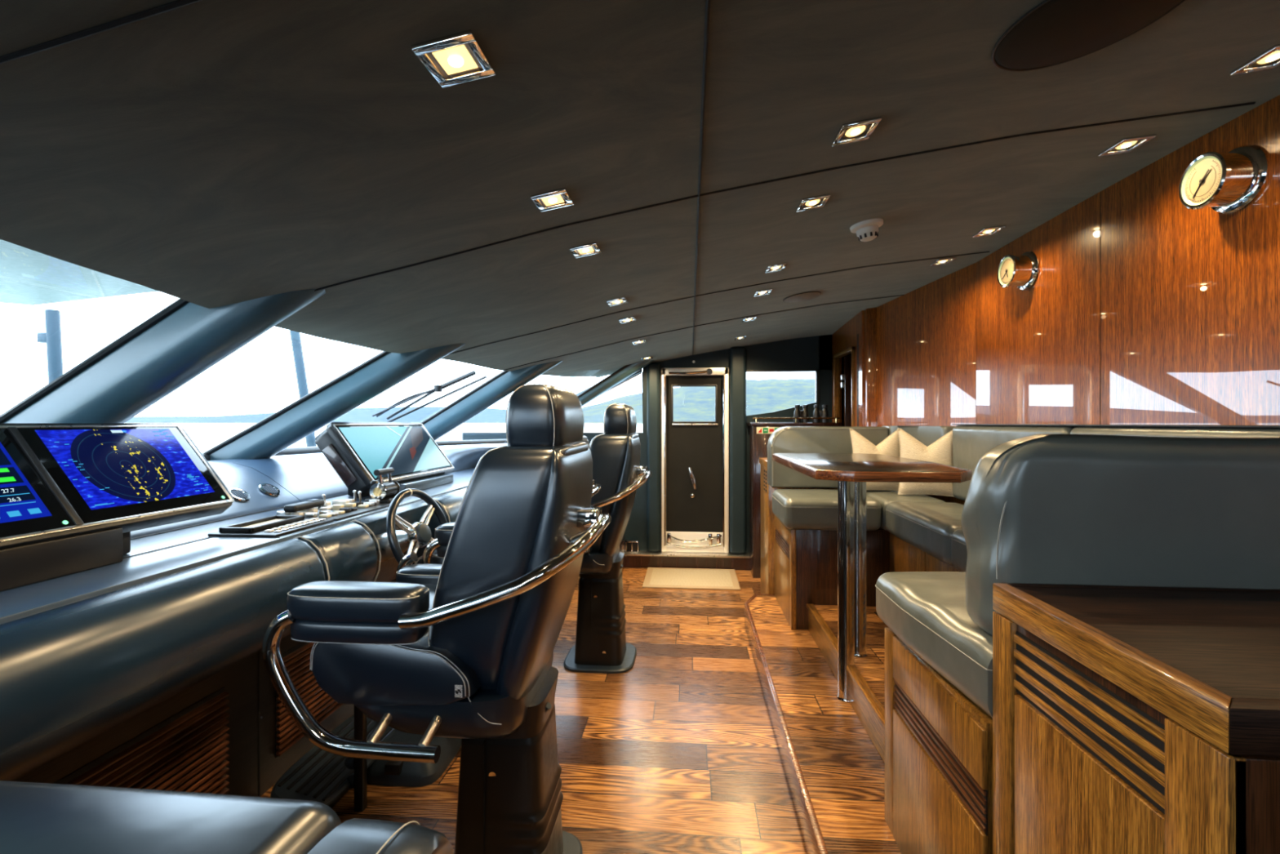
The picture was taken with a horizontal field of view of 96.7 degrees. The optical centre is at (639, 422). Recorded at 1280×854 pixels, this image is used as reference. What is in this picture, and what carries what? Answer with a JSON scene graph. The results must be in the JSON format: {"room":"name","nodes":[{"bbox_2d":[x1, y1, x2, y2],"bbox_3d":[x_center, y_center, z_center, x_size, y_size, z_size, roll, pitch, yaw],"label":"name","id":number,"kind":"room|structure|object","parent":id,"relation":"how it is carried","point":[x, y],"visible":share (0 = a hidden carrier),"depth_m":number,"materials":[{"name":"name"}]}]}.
{"room":"control cabin","nodes":[
{"label":"control cabin","id":0,"kind":"room"},
{"bbox_2d":[260,567,806,853],"bbox_3d":[0.228,1.450,2.038,3.500,0.100,7.300,0,0,5],"label":"floor","id":1,"kind":"structure","parent":0,"point":[675,752],"depth_m":2.42,"materials":[{"name":"brown wood"}]},
{"bbox_2d":[0,780,453,853],"bbox_3d":[-0.751,0.965,0.619,0.932,0.870,0.550,0,0,5],"label":"chair","id":2,"kind":"object","parent":1,"relation":"on","point":[36,817],"visible":1,"depth_m":0.77,"materials":[{"name":"black leather"}]},
{"bbox_2d":[0,443,507,796],"bbox_3d":[-1.774,0.797,2.288,1.387,1.205,6.650,0,0,5],"label":"console","id":3,"kind":"object","parent":1,"relation":"on","point":[146,669],"visible":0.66,"depth_m":1.66,"materials":[{"name":"leather"}]},
{"bbox_2d":[0,422,234,591],"bbox_3d":[-1.625,0.201,1.534,0.269,0.398,1.055,0,0,5],"label":"display","id":4,"kind":"object","parent":3,"relation":"on","point":[73,495],"visible":1,"depth_m":1.61,"materials":[{"name":"black plastic"}]},
{"bbox_2d":[53,686,229,794],"bbox_3d":[-1.459,1.105,1.558,0.018,0.390,0.810,0,0,5],"label":"grille","id":5,"kind":"object","parent":3,"relation":"attached to","point":[185,748],"depth_m":1.76,"materials":[{"name":"brown wood"}]},
{"bbox_2d":[227,487,249,501],"bbox_3d":[-1.790,0.321,2.535,0.079,0.059,0.096,0,0,5],"label":"air vent","id":6,"kind":"object","parent":3,"relation":"attached to","point":[238,494],"depth_m":2.54,"materials":[{"name":"plastic"}]},
{"bbox_2d":[258,483,279,495],"bbox_3d":[-1.773,0.321,2.724,0.079,0.059,0.096,0,0,5],"label":"air vent","id":7,"kind":"object","parent":3,"relation":"attached to","point":[264,489],"depth_m":2.71,"materials":[{"name":"plastic"}]},
{"bbox_2d":[207,515,333,537],"bbox_3d":[-1.381,0.386,2.153,0.255,0.028,0.330,0,0,5],"label":"control panel","id":8,"kind":"object","parent":3,"relation":"on","point":[274,526],"visible":1,"depth_m":2.10,"materials":[{"name":"black plastic"}]},
{"bbox_2d":[275,641,343,757],"bbox_3d":[-1.367,1.105,2.616,0.018,0.390,0.825,0,0,5],"label":"grille","id":9,"kind":"object","parent":3,"relation":"attached to","point":[296,655],"depth_m":2.33,"materials":[{"name":"brown wood"}]},
{"bbox_2d":[276,489,390,520],"bbox_3d":[-1.358,0.361,2.558,0.290,0.078,0.450,0,0,5],"label":"switch panel","id":10,"kind":"object","parent":3,"relation":"on","point":[339,509],"visible":0.88,"depth_m":2.53,"materials":[{"name":"silver plastic"}]},
{"bbox_2d":[283,498,324,512],"bbox_3d":[-1.434,0.353,2.434,0.056,0.033,0.200,0,0,5],"label":"handset","id":11,"kind":"object","parent":10,"relation":"on","point":[313,503],"visible":1,"depth_m":2.40,"materials":[{"name":"black plastic"}]},
{"bbox_2d":[364,466,400,502],"bbox_3d":[-1.285,0.315,2.857,0.131,0.170,0.152,0,0,5],"label":"throttle lever","id":12,"kind":"object","parent":3,"relation":"on","point":[385,492],"visible":0.7,"depth_m":2.81,"materials":[{"name":"silver metal"}]},
{"bbox_2d":[315,422,453,497],"bbox_3d":[-1.476,0.199,3.446,0.380,0.403,1.030,0,0,5],"label":"display","id":13,"kind":"object","parent":3,"relation":"on","point":[354,450],"visible":0.85,"depth_m":3.23,"materials":[{"name":"black plastic"}]},
{"bbox_2d":[338,426,438,478],"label":"screen","id":14,"kind":"object","parent":13,"relation":"attached to","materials":[{"name":"glass"}]},
{"bbox_2d":[409,446,416,459],"bbox_3d":[-1.408,0.189,3.533,0.001,0.099,0.144,-37,-3,4],"label":"reflection","id":15,"kind":"object","parent":13,"relation":"on","point":[412,451],"depth_m":3.54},
{"bbox_2d":[372,488,447,564],"bbox_3d":[-0.952,0.474,2.447,0.339,0.384,0.336,0,0,-41],"label":"steering wheel","id":16,"kind":"object","parent":3,"relation":"attached to","point":[393,543],"visible":0.76,"depth_m":2.40,"materials":[{"name":"black leather"}]},
{"bbox_2d":[270,705,395,811],"bbox_3d":[-1.119,1.170,2.186,0.270,0.460,0.600,0,0,5],"label":"footrest","id":17,"kind":"object","parent":1,"relation":"on","point":[321,775],"visible":0.48,"depth_m":2.05,"materials":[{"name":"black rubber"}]},
{"bbox_2d":[367,729,461,786],"bbox_3d":[-0.939,1.344,2.358,0.320,0.112,0.345,0,0,5],"label":"footrest","id":18,"kind":"object","parent":1,"relation":"on","point":[380,772],"depth_m":2.21,"materials":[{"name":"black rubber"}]},
{"bbox_2d":[384,760,403,774],"bbox_3d":[-0.951,1.335,2.213,0.060,0.040,0.055,0,0,5],"label":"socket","id":19,"kind":"object","parent":18,"relation":"attached to","point":[391,767],"depth_m":2.19,"materials":[{"name":"black plastic"}]},
{"bbox_2d":[262,383,611,853],"bbox_3d":[-0.516,0.645,1.752,0.840,1.509,0.707,0,0,5],"label":"chair","id":20,"kind":"object","parent":1,"relation":"on","point":[462,646],"visible":1,"depth_m":1.49,"materials":[{"name":"black leather"}]},
{"bbox_2d":[414,414,602,564],"bbox_3d":[-0.591,0.645,2.661,0.813,1.509,0.707,0,0,5],"label":"chair","id":21,"kind":"object","parent":1,"relation":"on","point":[434,552],"visible":0.11,"depth_m":2.35,"materials":[{"name":"black leather"}]},
{"bbox_2d":[564,403,651,673],"bbox_3d":[-0.353,0.645,3.398,0.840,1.509,0.707,0,0,5],"label":"chair","id":22,"kind":"object","parent":1,"relation":"on","point":[601,646],"visible":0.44,"depth_m":3.22,"materials":[{"name":"black leather"}]},
{"bbox_2d":[619,531,625,572],"bbox_3d":[-0.294,1.090,5.145,0.240,0.620,0.700,0,0,5],"label":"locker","id":23,"kind":"object","parent":1,"relation":"on","point":[622,546],"visible":0.12,"depth_m":5.34,"materials":[{"name":"brown wood"}]},
{"bbox_2d":[642,567,740,590],"bbox_3d":[0.458,1.393,5.104,0.825,0.013,0.650,0,0,5],"label":"door mat","id":24,"kind":"object","parent":1,"relation":"on","point":[655,577],"visible":1,"depth_m":5.04,"materials":[{"name":"beige fabric"}]},
{"bbox_2d":[746,417,842,577],"bbox_3d":[1.417,0.677,5.284,0.795,1.446,0.415,0,0,5],"label":"storage cabinet","id":25,"kind":"object","parent":1,"relation":"on","point":[757,442],"visible":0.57,"depth_m":5.11,"materials":[{"name":"brown wood"}]},
{"bbox_2d":[756,426,780,433],"bbox_3d":[1.152,0.070,5.100,0.210,0.060,0.005,0,0,5],"label":"safety sign","id":26,"kind":"object","parent":25,"relation":"attached to","point":[759,429],"visible":0.88,"depth_m":5.10,"materials":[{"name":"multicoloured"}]},
{"bbox_2d":[793,404,808,422],"bbox_3d":[1.478,-0.082,5.211,0.142,0.162,0.068,0,0,-1],"label":"binoculars","id":27,"kind":"object","parent":25,"relation":"on","point":[797,413],"visible":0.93,"depth_m":5.19,"materials":[{"name":"black plastic"}]},
{"bbox_2d":[813,404,829,422],"bbox_3d":[1.646,-0.082,5.177,0.142,0.162,0.068,0,0,16],"label":"binoculars","id":28,"kind":"object","parent":25,"relation":"on","point":[816,413],"visible":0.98,"depth_m":5.16,"materials":[{"name":"black plastic"}]},
{"bbox_2d":[759,457,837,593],"bbox_3d":[1.347,0.843,4.364,0.795,1.115,0.480,0,0,5],"label":"base cabinet","id":29,"kind":"object","parent":1,"relation":"on","point":[767,517],"visible":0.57,"depth_m":4.25,"materials":[{"name":"orange wood"}]},
{"bbox_2d":[759,457,767,467],"bbox_3d":[1.347,0.307,4.364,0.795,0.045,0.480,0,0,5],"label":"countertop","id":30,"kind":"structure","parent":29,"relation":"on","point":[763,460],"depth_m":4.42,"materials":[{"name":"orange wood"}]},
{"bbox_2d":[0,0,1279,377],"bbox_3d":[0.258,-0.729,2.035,3.440,0.742,7.300,0,0,5],"label":"ceiling","id":31,"kind":"structure","parent":0,"point":[206,153],"depth_m":1.36,"materials":[{"name":"fabric"}]},
{"bbox_2d":[0,239,158,305],"bbox_3d":[-2.466,-0.625,0.786,2.150,0.050,4.138,0,0,5],"label":"window","id":32,"kind":"structure","parent":31,"relation":"attached to","point":[28,277],"depth_m":2.43,"materials":[{"name":"grey"}]},
{"bbox_2d":[411,29,495,88],"bbox_3d":[-0.309,-0.608,0.956,0.100,0.033,0.118,0,0,4],"label":"recessed light","id":33,"kind":"object","parent":31,"relation":"in","point":[459,58],"visible":1,"depth_m":0.95,"materials":[{"name":"silver metal"}]},
{"bbox_2d":[530,187,573,212],"bbox_3d":[-0.250,-0.638,1.633,0.100,0.030,0.117,0,0,5],"label":"recessed light","id":34,"kind":"object","parent":31,"relation":"in","point":[557,198],"visible":1,"depth_m":1.62,"materials":[{"name":"silver metal"}]},
{"bbox_2d":[569,242,600,257],"bbox_3d":[-0.205,-0.652,2.152,0.100,0.029,0.117,0,0,5],"label":"recessed light","id":35,"kind":"object","parent":31,"relation":"in","point":[585,250],"visible":1,"depth_m":2.14,"materials":[{"name":"silver metal"}]},
{"bbox_2d":[606,297,627,306],"bbox_3d":[-0.124,-0.656,3.082,0.100,0.028,0.117,0,0,5],"label":"recessed light","id":36,"kind":"object","parent":31,"relation":"in","point":[620,300],"visible":1,"depth_m":3.07,"materials":[{"name":"silver metal"}]},
{"bbox_2d":[618,315,635,324],"bbox_3d":[-0.079,-0.650,3.600,0.100,0.029,0.117,0,0,5],"label":"recessed light","id":37,"kind":"object","parent":31,"relation":"in","point":[633,318],"visible":1,"depth_m":3.59,"materials":[{"name":"silver metal"}]},
{"bbox_2d":[631,338,646,344],"bbox_3d":[-0.006,-0.629,4.437,0.100,0.030,0.117,0,0,5],"label":"recessed light","id":38,"kind":"object","parent":31,"relation":"in","point":[640,341],"visible":1,"depth_m":4.43,"materials":[{"name":"silver metal"}]},
{"bbox_2d":[640,355,653,359],"bbox_3d":[0.065,-0.596,5.254,0.100,0.032,0.117,0,0,5],"label":"recessed light","id":39,"kind":"object","parent":31,"relation":"in","point":[648,357],"visible":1,"depth_m":5.24,"materials":[{"name":"silver metal"}]},
{"bbox_2d":[733,335,746,340],"bbox_3d":[0.889,-0.752,5.042,0.100,0.029,0.117,0,0,5],"label":"recessed light","id":40,"kind":"object","parent":31,"relation":"in","point":[742,336],"visible":1,"depth_m":5.04,"materials":[{"name":"silver metal"}]},
{"bbox_2d":[742,315,756,322],"bbox_3d":[0.824,-0.780,4.292,0.100,0.027,0.117,0,0,5],"label":"recessed light","id":41,"kind":"object","parent":31,"relation":"in","point":[749,318],"visible":1,"depth_m":4.29,"materials":[{"name":"silver metal"}]},
{"bbox_2d":[753,288,772,297],"bbox_3d":[0.754,-0.799,3.498,0.100,0.026,0.117,0,0,5],"label":"recessed light","id":42,"kind":"object","parent":31,"relation":"in","point":[762,292],"visible":1,"depth_m":3.49,"materials":[{"name":"silver metal"}]},
{"bbox_2d":[764,262,787,273],"bbox_3d":[0.707,-0.805,2.960,0.100,0.025,0.117,0,0,5],"label":"recessed light","id":43,"kind":"object","parent":31,"relation":"in","point":[777,267],"visible":1,"depth_m":2.95,"materials":[{"name":"silver metal"}]},
{"bbox_2d":[782,291,821,302],"bbox_3d":[1.079,-0.836,3.791,0.242,0.044,0.244,0,0,9],"label":"ceiling speaker","id":44,"kind":"object","parent":31,"relation":"attached to","point":[802,296],"visible":1,"depth_m":3.75,"materials":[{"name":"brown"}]},
{"bbox_2d":[795,193,831,212],"bbox_3d":[0.630,-0.801,2.075,0.100,0.026,0.117,0,0,5],"label":"recessed light","id":45,"kind":"object","parent":31,"relation":"in","point":[811,202],"visible":1,"depth_m":2.07,"materials":[{"name":"silver metal"}]},
{"bbox_2d":[831,116,881,146],"bbox_3d":[0.584,-0.787,1.540,0.100,0.028,0.117,0,0,5],"label":"recessed light","id":46,"kind":"object","parent":31,"relation":"in","point":[857,127],"visible":1,"depth_m":1.53,"materials":[{"name":"silver metal"}]},
{"bbox_2d":[849,217,883,241],"bbox_3d":[0.977,-0.824,2.454,0.135,0.080,0.136,0,0,-7],"label":"smoke detector","id":47,"kind":"object","parent":31,"relation":"attached to","point":[867,230],"visible":1,"depth_m":2.42,"materials":[{"name":"white plastic"}]},
{"bbox_2d":[929,257,956,266],"bbox_3d":[1.743,-0.927,3.273,0.101,0.020,0.117,0,0,5],"label":"recessed light","id":48,"kind":"object","parent":31,"relation":"in","point":[944,260],"visible":1,"depth_m":3.26,"materials":[{"name":"silver metal"}]},
{"bbox_2d":[972,225,1005,237],"bbox_3d":[1.700,-0.932,2.772,0.101,0.020,0.116,0,0,5],"label":"recessed light","id":49,"kind":"object","parent":31,"relation":"in","point":[991,230],"visible":1,"depth_m":2.76,"materials":[{"name":"silver metal"}]},
{"bbox_2d":[991,0,1185,71],"bbox_3d":[0.925,-0.827,1.164,0.351,0.060,0.352,0,0,-43],"label":"ceiling speaker","id":50,"kind":"object","parent":31,"relation":"attached to","point":[1052,33],"visible":1,"depth_m":1.19,"materials":[{"name":"black"}]},
{"bbox_2d":[1097,133,1156,156],"bbox_3d":[1.623,-0.925,1.899,0.101,0.021,0.117,0,0,5],"label":"recessed light","id":51,"kind":"object","parent":31,"relation":"in","point":[1126,144],"visible":1,"depth_m":1.89,"materials":[{"name":"silver metal"}]},
{"bbox_2d":[1230,44,1279,75],"bbox_3d":[1.582,-0.911,1.420,0.101,0.023,0.117,0,0,5],"label":"recessed light","id":52,"kind":"object","parent":31,"relation":"in","point":[1264,60],"visible":1,"depth_m":1.44,"materials":[{"name":"silver metal"}]},
{"bbox_2d":[462,333,832,553],"bbox_3d":[0.288,0.200,5.604,4.200,2.400,0.185,0,0,5],"label":"wall","id":53,"kind":"structure","parent":0,"point":[811,353],"depth_m":5.52,"materials":[{"name":"paint"}]},
{"bbox_2d":[576,368,642,395],"bbox_3d":[-0.591,-0.262,5.703,1.228,0.682,0.100,0,0,5],"label":"trim","id":54,"kind":"structure","parent":53,"relation":"attached to","point":[641,370],"depth_m":5.62,"materials":[{"name":"metal"}]},
{"bbox_2d":[600,372,641,395],"bbox_3d":[-0.539,-0.200,5.672,1.140,0.600,0.093,0,0,5],"label":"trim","id":55,"kind":"structure","parent":53,"relation":"in","point":[635,375],"depth_m":5.59,"materials":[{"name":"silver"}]},
{"bbox_2d":[625,550,750,569],"bbox_3d":[0.167,1.333,5.537,1.770,0.135,0.140,0,0,5],"label":"trim","id":56,"kind":"structure","parent":53,"relation":"attached to","point":[642,558],"depth_m":5.46,"materials":[{"name":"brown wood"}]},
{"bbox_2d":[625,540,638,552],"bbox_3d":[-0.077,1.209,5.563,0.130,0.112,0.050,0,0,5],"label":"wall socket","id":57,"kind":"object","parent":56,"relation":"on","point":[631,546],"visible":0.99,"depth_m":5.54,"materials":[{"name":"silver plastic"}]},
{"bbox_2d":[661,367,728,552],"bbox_3d":[0.537,0.364,5.561,0.653,1.798,0.147,0,0,5],"label":"door","id":58,"kind":"structure","parent":53,"relation":"in","point":[695,455],"depth_m":5.56,"materials":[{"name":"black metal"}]},
{"bbox_2d":[746,369,819,404],"bbox_3d":[1.378,-0.285,5.518,0.697,0.450,0.066,0,0,5],"label":"window","id":59,"kind":"structure","parent":53,"relation":"in","point":[817,371],"depth_m":5.46,"materials":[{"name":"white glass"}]},
{"bbox_2d":[744,593,902,853],"bbox_3d":[0.990,1.324,1.231,1.002,0.152,5.825,0,0,5],"label":"step","id":60,"kind":"structure","parent":0,"point":[834,771],"depth_m":2.22,"materials":[{"name":"brown wood"}]},
{"bbox_2d":[806,603,888,763],"bbox_3d":[1.451,1.169,2.543,1.050,0.161,1.720,0,0,5],"label":"platform","id":61,"kind":"object","parent":60,"relation":"on","point":[867,675],"visible":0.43,"depth_m":2.60,"materials":[{"name":"brown wood"}]},
{"bbox_2d":[885,423,1279,572],"bbox_3d":[1.621,0.553,2.343,0.576,1.090,2.130,0,0,5],"label":"banquette","id":62,"kind":"object","parent":61,"relation":"on","point":[925,536],"visible":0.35,"depth_m":2.77,"materials":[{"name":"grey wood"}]},
{"bbox_2d":[885,502,964,565],"bbox_3d":[1.591,0.546,2.883,0.420,0.203,0.820,0,0,5],"label":"seat cushion","id":63,"kind":"object","parent":62,"relation":"on","point":[927,528],"depth_m":2.82,"materials":[{"name":"grey leather"}]},
{"bbox_2d":[951,528,967,571],"bbox_3d":[1.524,0.546,2.113,0.420,0.203,0.715,0,0,5],"label":"seat cushion","id":64,"kind":"object","parent":62,"relation":"on","point":[959,551],"depth_m":2.39,"materials":[{"name":"grey leather"}]},
{"bbox_2d":[767,425,955,629],"bbox_3d":[1.435,0.636,3.703,1.096,1.228,0.772,0,0,5],"label":"banquette","id":65,"kind":"object","parent":60,"relation":"on","point":[806,520],"visible":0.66,"depth_m":3.44,"materials":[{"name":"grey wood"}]},
{"bbox_2d":[772,488,881,530],"bbox_3d":[1.164,0.546,3.625,0.565,0.203,0.565,0,0,5],"label":"seat cushion","id":66,"kind":"object","parent":65,"relation":"on","point":[797,509],"depth_m":3.36,"materials":[{"name":"grey leather"}]},
{"bbox_2d":[849,428,900,491],"bbox_3d":[1.555,0.244,3.735,0.333,0.411,0.128,0,0,4],"label":"throw pillow","id":67,"kind":"object","parent":65,"relation":"on","point":[890,446],"visible":0.52,"depth_m":3.71,"materials":[{"name":"fabric"}]},
{"bbox_2d":[866,489,945,530],"bbox_3d":[1.633,0.546,3.584,0.368,0.199,0.565,0,0,5],"label":"seat cushion","id":68,"kind":"object","parent":65,"relation":"on","point":[884,497],"depth_m":3.39,"materials":[{"name":"grey leather"}]},
{"bbox_2d":[897,427,954,497],"bbox_3d":[1.752,0.239,3.467,0.338,0.411,0.134,0,0,29],"label":"throw pillow","id":69,"kind":"object","parent":65,"relation":"on","point":[940,451],"visible":0.61,"depth_m":3.43,"materials":[{"name":"fabric"}]},
{"bbox_2d":[772,453,972,701],"bbox_3d":[0.999,0.711,2.633,0.608,1.074,1.240,0,0,5],"label":"dining table","id":70,"kind":"object","parent":60,"relation":"on","point":[851,471],"visible":0.97,"depth_m":2.55,"materials":[{"name":"brown wood"}]},
{"bbox_2d":[875,433,1279,853],"bbox_3d":[1.264,0.637,1.449,1.113,1.226,0.643,0,0,5],"label":"banquette","id":71,"kind":"object","parent":60,"relation":"on","point":[1055,508],"visible":0.63,"depth_m":1.18,"materials":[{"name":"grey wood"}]},
{"bbox_2d":[875,571,992,717],"bbox_3d":[1.191,0.543,1.455,0.960,0.184,0.638,0,0,5],"label":"seat cushion","id":72,"kind":"object","parent":71,"relation":"on","point":[926,613],"depth_m":1.41,"materials":[{"name":"grey leather"}]},
{"bbox_2d":[992,582,1279,853],"bbox_3d":[1.236,0.790,0.869,1.068,0.920,0.517,0,0,5],"label":"base cabinet","id":73,"kind":"object","parent":60,"relation":"on","point":[1126,719],"visible":1,"depth_m":0.87,"materials":[{"name":"brown wood"}]},
{"bbox_2d":[1012,585,1279,698],"bbox_3d":[1.251,0.356,0.876,1.040,0.048,0.477,0,0,5],"label":"countertop","id":74,"kind":"structure","parent":73,"relation":"on","point":[1228,642],"depth_m":0.93,"materials":[{"name":"brown wood"}]},
{"bbox_2d":[841,353,851,426],"bbox_3d":[2.155,0.250,4.972,0.600,2.300,0.920,0,0,5],"label":"wall","id":75,"kind":"structure","parent":0,"point":[850,354],"depth_m":5.41,"materials":[{"name":"brown wood"}]},
{"bbox_2d":[832,94,1279,504],"bbox_3d":[1.843,0.210,1.853,0.335,2.380,7.211,0,0,2],"label":"wall","id":76,"kind":"structure","parent":0,"point":[1142,306],"depth_m":2.30,"materials":[{"name":"brown wood"}]},
{"bbox_2d":[833,346,854,426],"bbox_3d":[2.054,0.385,4.995,0.545,2.030,0.610,0,0,5],"label":"door","id":77,"kind":"structure","parent":76,"relation":"in","point":[848,377],"depth_m":5.16,"materials":[{"name":"brown wood"}]},
{"bbox_2d":[997,250,1039,290],"bbox_3d":[1.903,-0.766,2.876,0.106,0.192,0.192,0,0,5],"label":"gauge","id":78,"kind":"object","parent":76,"relation":"attached to","point":[1021,272],"visible":1,"depth_m":2.83,"materials":[{"name":"silver metal"}]},
{"bbox_2d":[1178,145,1268,213],"bbox_3d":[1.806,-0.755,1.775,0.108,0.196,0.196,0,0,5],"label":"gauge","id":79,"kind":"object","parent":76,"relation":"attached to","point":[1225,183],"visible":1,"depth_m":1.73,"materials":[{"name":"silver metal"}]},
{"bbox_3d":[-2.044,0.655,2.186,0.980,0.890,7.200,0,0,5],"label":"wall","id":80,"kind":"structure","parent":0,"visible":0},
{"bbox_2d":[0,288,325,423],"bbox_3d":[-1.742,-0.157,1.954,1.596,1.089,0.216,0,0,3],"label":"window pillar","id":81,"kind":"structure","parent":80,"relation":"attached to","point":[184,340],"depth_m":1.90,"materials":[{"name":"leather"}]},
{"bbox_2d":[203,342,465,460],"bbox_3d":[-1.645,-0.166,3.218,1.638,1.072,0.200,0,0,-7],"label":"window pillar","id":82,"kind":"structure","parent":80,"relation":"attached to","point":[364,382],"depth_m":3.13,"materials":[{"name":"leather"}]},
{"bbox_2d":[201,439,506,460],"bbox_3d":[-2.249,0.195,2.272,0.655,0.070,7.126,0,0,12],"label":"trim","id":83,"kind":"structure","parent":80,"relation":"attached to","point":[303,450],"depth_m":4.93,"materials":[{"name":"black"}]},
{"bbox_2d":[420,360,562,440],"bbox_3d":[-1.300,-0.168,4.550,1.605,1.067,0.216,0,0,3],"label":"trim","id":84,"kind":"structure","parent":80,"relation":"attached to","point":[505,382],"depth_m":4.49,"materials":[{"name":"leather"}]},
{"bbox_2d":[504,360,653,443],"bbox_3d":[-0.603,-0.194,5.545,1.545,1.016,0.216,0,0,5],"label":"trim","id":85,"kind":"structure","parent":80,"relation":"attached to","point":[623,373],"depth_m":5.45,"materials":[{"name":"leather"}]},
{"label":"outside","id":86,"kind":"structure","parent":0,"visible":0},
{"bbox_3d":[-5.708,1.250,2.003,6.280,0.300,15.000,0,0,5],"label":"foredeck","id":87,"kind":"object","parent":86,"visible":0},
{"bbox_2d":[37,309,62,383],"bbox_3d":[-3.615,0.203,3.527,0.204,1.799,0.068,0,0,5],"label":"post","id":88,"kind":"object","parent":87,"relation":"on","point":[51,337],"visible":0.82,"depth_m":3.50,"materials":[{"name":"blue"}]},
{"bbox_2d":[289,330,316,446],"bbox_3d":[-3.098,-0.050,5.289,0.450,2.312,0.080,0,0,5],"label":"post","id":89,"kind":"object","parent":87,"relation":"on","point":[295,339],"visible":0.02,"depth_m":5.26,"materials":[{"name":"blue"}]},
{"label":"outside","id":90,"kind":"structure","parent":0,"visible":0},
{"bbox_2d":[582,378,816,422],"bbox_3d":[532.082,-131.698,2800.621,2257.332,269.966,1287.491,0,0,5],"label":"hill","id":91,"kind":"structure","parent":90,"point":[769,395],"depth_m":2796.82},
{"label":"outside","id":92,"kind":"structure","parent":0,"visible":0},
{"bbox_2d":[124,406,506,422],"bbox_3d":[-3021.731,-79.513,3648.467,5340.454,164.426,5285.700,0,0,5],"label":"sea","id":93,"kind":"structure","parent":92,"point":[357,415],"depth_m":4265.69,"materials":[{"name":"blue liquid"}]},
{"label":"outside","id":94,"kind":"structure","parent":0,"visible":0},
{"bbox_2d":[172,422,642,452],"bbox_3d":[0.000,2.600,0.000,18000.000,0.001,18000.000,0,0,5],"label":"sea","id":95,"kind":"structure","parent":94,"point":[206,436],"depth_m":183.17,"materials":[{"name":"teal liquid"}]},
{"bbox_3d":[-1.652,-0.150,3.858,1.337,0.700,1.440,0,0,5],"label":"window","id":96,"kind":"structure","parent":0,"visible":0},
{"bbox_2d":[372,369,486,422],"bbox_3d":[-1.608,-0.184,4.445,0.933,0.464,0.343,0,0,-32],"label":"windshield wiper","id":97,"kind":"object","parent":96,"relation":"attached to","point":[437,388],"visible":0.98,"depth_m":4.36,"materials":[{"name":"black metal"}]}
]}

